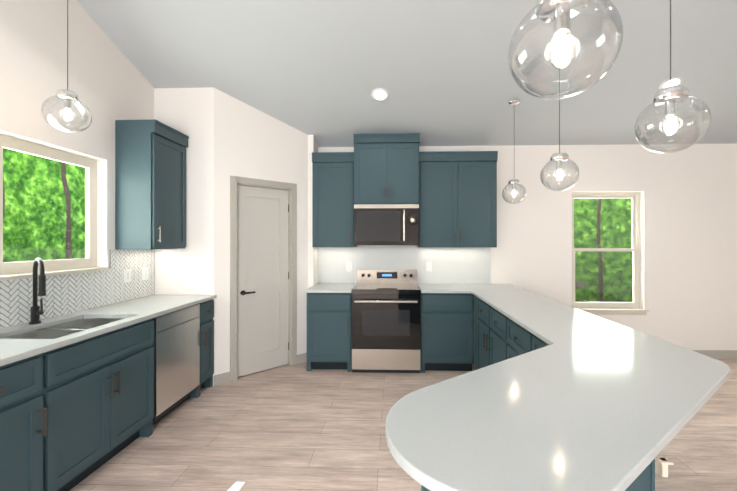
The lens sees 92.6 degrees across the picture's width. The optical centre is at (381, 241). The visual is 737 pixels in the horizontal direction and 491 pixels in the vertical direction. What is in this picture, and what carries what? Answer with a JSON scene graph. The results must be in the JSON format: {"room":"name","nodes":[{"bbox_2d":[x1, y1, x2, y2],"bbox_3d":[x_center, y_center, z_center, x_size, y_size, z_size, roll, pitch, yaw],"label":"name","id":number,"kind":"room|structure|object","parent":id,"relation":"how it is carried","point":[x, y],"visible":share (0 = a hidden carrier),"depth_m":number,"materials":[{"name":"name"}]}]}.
{"room":"kitchen","nodes":[
{"label":"kitchen","id":0,"kind":"room"},
{"bbox_2d":[0,0,207,315],"bbox_3d":[-2.467,-1.051,0.761,0.150,5.000,7.620,0,0,2],"label":"wall","id":1,"kind":"structure","parent":0,"point":[33,33],"depth_m":2.88,"materials":[{"name":"white paint"}]},
{"bbox_2d":[0,270,109,328],"bbox_3d":[-2.363,0.388,1.577,0.006,0.292,2.840,0,0,2],"label":"backsplash","id":2,"kind":"structure","parent":1,"relation":"attached to","point":[69,293],"depth_m":2.52,"materials":[{"name":"white tile"}]},
{"bbox_2d":[0,134,111,280],"bbox_3d":[-2.405,-0.222,2.234,0.169,0.926,1.530,0,0,2],"label":"window","id":3,"kind":"structure","parent":1,"relation":"in","point":[24,269],"depth_m":2.60,"materials":[{"name":"beige plastic"}]},
{"bbox_2d":[124,269,130,282],"bbox_3d":[-2.304,0.310,3.186,0.007,0.120,0.080,0,0,2],"label":"electrical outlet plate","id":4,"kind":"object","parent":1,"relation":"attached to","point":[127,274],"depth_m":3.18,"materials":[{"name":"white plastic"}]},
{"bbox_2d":[110,249,154,303],"bbox_3d":[-2.308,0.303,3.275,0.006,0.465,0.557,0,0,2],"label":"backsplash","id":5,"kind":"structure","parent":1,"relation":"attached to","point":[135,261],"depth_m":3.24,"materials":[{"name":"white tile"}]},
{"bbox_2d":[142,267,148,279],"bbox_3d":[-2.297,0.310,3.416,0.007,0.120,0.080,0,0,2],"label":"electrical outlet plate","id":6,"kind":"object","parent":1,"relation":"attached to","point":[145,270],"depth_m":3.41,"materials":[{"name":"white plastic"}]},
{"bbox_2d":[115,119,188,249],"bbox_3d":[-2.118,-0.492,3.298,0.379,1.125,0.500,0,0,2],"label":"upper cabinet","id":7,"kind":"object","parent":1,"relation":"attached to","point":[150,184],"visible":1,"depth_m":3.05,"materials":[{"name":"teal wood"}]},
{"bbox_2d":[70,359,736,490],"bbox_3d":[1.565,1.473,0.620,8.220,0.052,7.960,0,0,2],"label":"floor","id":8,"kind":"structure","parent":0,"point":[296,427],"depth_m":2.55,"materials":[{"name":"brown wood"}]},
{"bbox_2d":[0,353,46,490],"bbox_3d":[-2.030,1.007,1.594,0.664,0.884,0.456,0,0,2],"label":"base cabinet","id":9,"kind":"object","parent":8,"relation":"on","point":[23,421],"visible":0.96,"depth_m":1.71,"materials":[{"name":"teal wood"}]},
{"bbox_2d":[38,318,153,490],"bbox_3d":[-2.009,1.008,2.241,0.664,0.884,0.837,0,0,2],"label":"base cabinet","id":10,"kind":"object","parent":8,"relation":"on","point":[98,396],"visible":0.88,"depth_m":2.13,"materials":[{"name":"teal wood"}]},
{"bbox_2d":[0,295,216,365],"bbox_3d":[-2.035,0.550,1.845,0.638,0.030,3.397,0,0,2],"label":"countertop","id":11,"kind":"structure","parent":10,"relation":"on","point":[135,311],"depth_m":2.40,"materials":[{"name":"white stone"}]},
{"bbox_2d":[29,258,45,323],"bbox_3d":[-2.203,0.320,2.257,0.192,0.432,0.142,0,0,2],"label":"faucet","id":12,"kind":"object","parent":11,"relation":"on","point":[39,289],"visible":1,"depth_m":2.28,"materials":[{"name":"black metal"}]},
{"bbox_2d":[2,318,124,338],"bbox_3d":[-1.999,0.666,2.261,0.436,0.200,0.666,0,0,2],"label":"sink","id":13,"kind":"object","parent":11,"relation":"in","point":[64,329],"visible":0.08,"depth_m":2.28,"materials":[{"name":"silver metal"}]},
{"bbox_2d":[153,304,199,424],"bbox_3d":[-1.993,1.010,2.966,0.610,0.880,0.602,0,0,2],"label":"dishwasher","id":14,"kind":"object","parent":8,"relation":"on","point":[176,344],"visible":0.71,"depth_m":2.89,"materials":[{"name":"silver metal"}]},
{"bbox_2d":[189,299,213,397],"bbox_3d":[-1.972,1.008,3.406,0.664,0.884,0.272,0,0,2],"label":"base cabinet","id":15,"kind":"object","parent":8,"relation":"on","point":[206,316],"visible":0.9,"depth_m":3.40,"materials":[{"name":"teal wood"}]},
{"bbox_2d":[307,293,351,371],"bbox_3d":[-0.582,1.009,4.186,0.503,0.884,0.664,0,0,2],"label":"base cabinet","id":16,"kind":"object","parent":8,"relation":"on","point":[329,330],"visible":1,"depth_m":3.90,"materials":[{"name":"teal wood"}]},
{"bbox_2d":[306,283,356,292],"bbox_3d":[-0.581,0.552,4.199,0.504,0.030,0.638,0,0,2],"label":"countertop","id":17,"kind":"structure","parent":16,"relation":"on","point":[332,287],"depth_m":4.01,"materials":[{"name":"white stone"}]},
{"bbox_2d":[352,269,420,372],"bbox_3d":[0.054,0.905,4.140,0.758,1.092,0.714,0,0,2],"label":"range","id":18,"kind":"object","parent":8,"relation":"on","point":[386,321],"visible":1,"depth_m":3.85,"materials":[{"name":"silver metal"}]},
{"bbox_2d":[421,293,473,372],"bbox_3d":[0.729,1.009,4.144,0.579,0.884,0.664,0,0,2],"label":"base cabinet","id":19,"kind":"object","parent":8,"relation":"on","point":[447,331],"visible":0.94,"depth_m":3.86,"materials":[{"name":"teal wood"}]},
{"bbox_2d":[474,295,478,367],"bbox_3d":[1.246,1.008,3.742,0.479,0.884,0.189,0,0,2],"label":"base cabinet","id":20,"kind":"object","parent":8,"relation":"on","point":[476,316],"visible":0.07,"depth_m":3.79,"materials":[{"name":"teal wood"}]},
{"bbox_2d":[477,298,491,368],"bbox_3d":[1.203,1.008,3.406,0.543,0.884,0.484,0,0,2],"label":"base cabinet","id":21,"kind":"object","parent":8,"relation":"on","point":[484,327],"visible":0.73,"depth_m":3.41,"materials":[{"name":"teal wood"}]},
{"bbox_2d":[486,307,508,364],"bbox_3d":[1.188,1.008,2.925,0.543,0.884,0.477,0,0,2],"label":"base cabinet","id":22,"kind":"object","parent":8,"relation":"on","point":[499,342],"visible":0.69,"depth_m":2.92,"materials":[{"name":"teal wood"}]},
{"bbox_2d":[507,319,533,358],"bbox_3d":[1.172,1.008,2.444,0.543,0.884,0.483,0,0,2],"label":"base cabinet","id":23,"kind":"object","parent":8,"relation":"on","point":[519,338],"visible":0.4,"depth_m":2.47,"materials":[{"name":"teal wood"}]},
{"bbox_2d":[421,459,654,490],"bbox_3d":[0.698,1.007,1.499,1.110,0.884,0.830,0,0,2],"label":"base cabinet","id":24,"kind":"object","parent":8,"relation":"on","point":[644,480],"depth_m":1.19,"materials":[{"name":"teal wood"}]},
{"bbox_2d":[385,284,730,490],"bbox_3d":[0.806,0.551,2.583,1.493,0.030,3.780,0,0,2],"label":"countertop","id":25,"kind":"structure","parent":24,"relation":"on","point":[584,401],"depth_m":1.13,"materials":[{"name":"white stone"}]},
{"bbox_2d":[655,456,673,476],"bbox_3d":[0.729,0.586,0.912,0.030,0.042,0.030,0,0,2],"label":"bracket","id":26,"kind":"object","parent":25,"relation":"attached to","point":[664,462],"visible":0.93,"depth_m":0.91,"materials":[{"name":"beige"}]},
{"bbox_2d":[532,335,547,350],"bbox_3d":[1.160,1.007,2.052,0.543,0.884,0.299,0,0,2],"label":"base cabinet","id":27,"kind":"object","parent":8,"relation":"on","point":[537,343],"visible":0.06,"depth_m":2.13,"materials":[{"name":"teal wood"}]},
{"bbox_2d":[76,0,736,146],"bbox_3d":[1.565,-2.548,0.622,8.220,2.761,7.960,0,0,2],"label":"ceiling","id":28,"kind":"structure","parent":0,"point":[437,70],"depth_m":3.22,"materials":[{"name":"grey paint"}]},
{"bbox_2d":[41,0,91,132],"bbox_3d":[-1.980,-1.338,2.216,0.240,1.297,0.240,0,0,2],"label":"pendant light","id":29,"kind":"object","parent":28,"relation":"hanging from","point":[67,97],"visible":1,"depth_m":2.21,"materials":[{"name":"clear glass"}]},
{"bbox_2d":[371,88,388,101],"bbox_3d":[-0.019,-1.503,3.613,0.190,0.065,0.182,0,0,2],"label":"recessed light","id":30,"kind":"object","parent":28,"relation":"in","point":[380,94],"visible":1,"depth_m":3.61,"materials":[{"name":"white"}]},
{"bbox_2d":[502,100,525,203],"bbox_3d":[1.389,-0.928,3.698,0.240,1.071,0.240,0,0,2],"label":"pendant light","id":31,"kind":"object","parent":28,"relation":"hanging from","point":[514,183],"visible":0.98,"depth_m":3.67,"materials":[{"name":"clear glass"}]},
{"bbox_2d":[540,38,579,190],"bbox_3d":[1.212,-1.117,2.403,0.240,1.547,0.240,0,0,2],"label":"pendant light","id":32,"kind":"object","parent":28,"relation":"hanging from","point":[559,158],"visible":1,"depth_m":2.39,"materials":[{"name":"clear glass"}]},
{"bbox_2d":[508,0,622,99],"bbox_3d":[0.426,-1.380,0.834,0.240,2.070,0.240,0,0,2],"label":"pendant light","id":33,"kind":"object","parent":28,"relation":"hanging from","point":[560,14],"visible":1,"depth_m":0.82,"materials":[{"name":"clear glass"}]},
{"bbox_2d":[659,77,683,88],"bbox_3d":[2.821,-1.533,3.429,0.190,0.065,0.182,0,0,2],"label":"recessed light","id":34,"kind":"object","parent":28,"relation":"in","point":[675,81],"visible":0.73,"depth_m":3.41,"materials":[{"name":"white"}]},
{"bbox_2d":[634,0,710,153],"bbox_3d":[1.161,-1.287,1.415,0.240,1.859,0.240,0,0,2],"label":"pendant light","id":35,"kind":"object","parent":28,"relation":"hanging from","point":[670,97],"visible":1,"depth_m":1.40,"materials":[{"name":"clear glass"}]},
{"bbox_2d":[208,87,736,355],"bbox_3d":[1.691,-1.049,4.524,8.220,5.000,0.150,0,0,2],"label":"wall","id":36,"kind":"structure","parent":0,"point":[688,240],"depth_m":4.38,"materials":[{"name":"white paint"}]},
{"bbox_2d":[237,185,288,376],"bbox_3d":[-1.323,0.420,3.941,0.463,2.037,0.449,0,0,2],"label":"pantry door","id":37,"kind":"structure","parent":36,"relation":"in","point":[262,280],"depth_m":3.92,"materials":[{"name":"beige wood"}]},
{"bbox_2d":[312,152,356,246],"bbox_3d":[-0.576,-0.492,4.329,0.505,1.125,0.379,0,0,2],"label":"upper cabinet","id":38,"kind":"object","parent":36,"relation":"attached to","point":[332,199],"visible":0.9,"depth_m":4.19,"materials":[{"name":"teal wood"}]},
{"bbox_2d":[346,262,351,270],"bbox_3d":[-0.421,0.321,4.506,0.074,0.120,0.007,0,0,2],"label":"electrical outlet plate","id":39,"kind":"object","parent":36,"relation":"attached to","point":[348,264],"depth_m":4.50,"materials":[{"name":"white plastic"}]},
{"bbox_2d":[353,133,419,203],"bbox_3d":[0.058,-0.839,4.266,0.762,0.810,0.464,0,0,2],"label":"upper cabinet","id":40,"kind":"object","parent":36,"relation":"attached to","point":[386,168],"visible":1,"depth_m":4.08,"materials":[{"name":"teal wood"}]},
{"bbox_2d":[354,204,418,244],"bbox_3d":[0.058,-0.193,4.272,0.758,0.477,0.451,0,0,2],"label":"microwave","id":41,"kind":"object","parent":40,"relation":"attached to","point":[386,224],"visible":1,"depth_m":4.10,"materials":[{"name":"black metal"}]},
{"bbox_2d":[318,247,490,283],"bbox_3d":[0.278,0.303,4.490,2.206,0.465,0.006,0,0,2],"label":"backsplash","id":42,"kind":"structure","parent":36,"relation":"attached to","point":[461,265],"depth_m":4.48,"materials":[{"name":"white tile"}]},
{"bbox_2d":[426,262,431,270],"bbox_3d":[0.599,0.321,4.473,0.074,0.120,0.007,0,0,2],"label":"electrical outlet plate","id":43,"kind":"object","parent":36,"relation":"attached to","point":[428,264],"depth_m":4.47,"materials":[{"name":"white plastic"}]},
{"bbox_2d":[417,151,497,246],"bbox_3d":[0.899,-0.492,4.282,0.914,1.125,0.379,0,0,2],"label":"upper cabinet","id":44,"kind":"object","parent":36,"relation":"attached to","point":[457,198],"visible":0.98,"depth_m":4.14,"materials":[{"name":"teal wood"}]},
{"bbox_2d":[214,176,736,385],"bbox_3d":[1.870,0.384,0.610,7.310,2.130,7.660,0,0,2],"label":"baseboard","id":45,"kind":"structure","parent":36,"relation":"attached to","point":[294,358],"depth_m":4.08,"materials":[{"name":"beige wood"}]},
{"bbox_2d":[572,192,648,314],"bbox_3d":[2.835,0.146,4.469,0.970,1.544,0.175,0,0,2],"label":"window","id":46,"kind":"structure","parent":36,"relation":"in","point":[612,308],"depth_m":4.49,"materials":[{"name":"beige plastic"}]},
{"label":"outside","id":47,"kind":"structure","parent":0,"visible":0},
{"bbox_2d":[574,198,632,301],"bbox_3d":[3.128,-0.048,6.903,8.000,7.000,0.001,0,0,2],"label":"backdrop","id":48,"kind":"structure","parent":47,"point":[623,220],"depth_m":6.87,"materials":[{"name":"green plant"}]},
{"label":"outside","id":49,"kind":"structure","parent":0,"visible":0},
{"bbox_2d":[3,148,84,262],"bbox_3d":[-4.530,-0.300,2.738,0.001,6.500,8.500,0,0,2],"label":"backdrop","id":50,"kind":"structure","parent":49,"point":[12,246],"depth_m":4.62,"materials":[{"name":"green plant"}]},
{"bbox_2d":[575,280,585,288],"bbox_3d":[-0.451,-0.049,4.373,8.668,5.002,0.817,0,0,-28],"label":"trunks","id":51,"kind":"object","parent":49,"point":[580,285],"depth_m":6.06,"materials":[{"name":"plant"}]}
]}

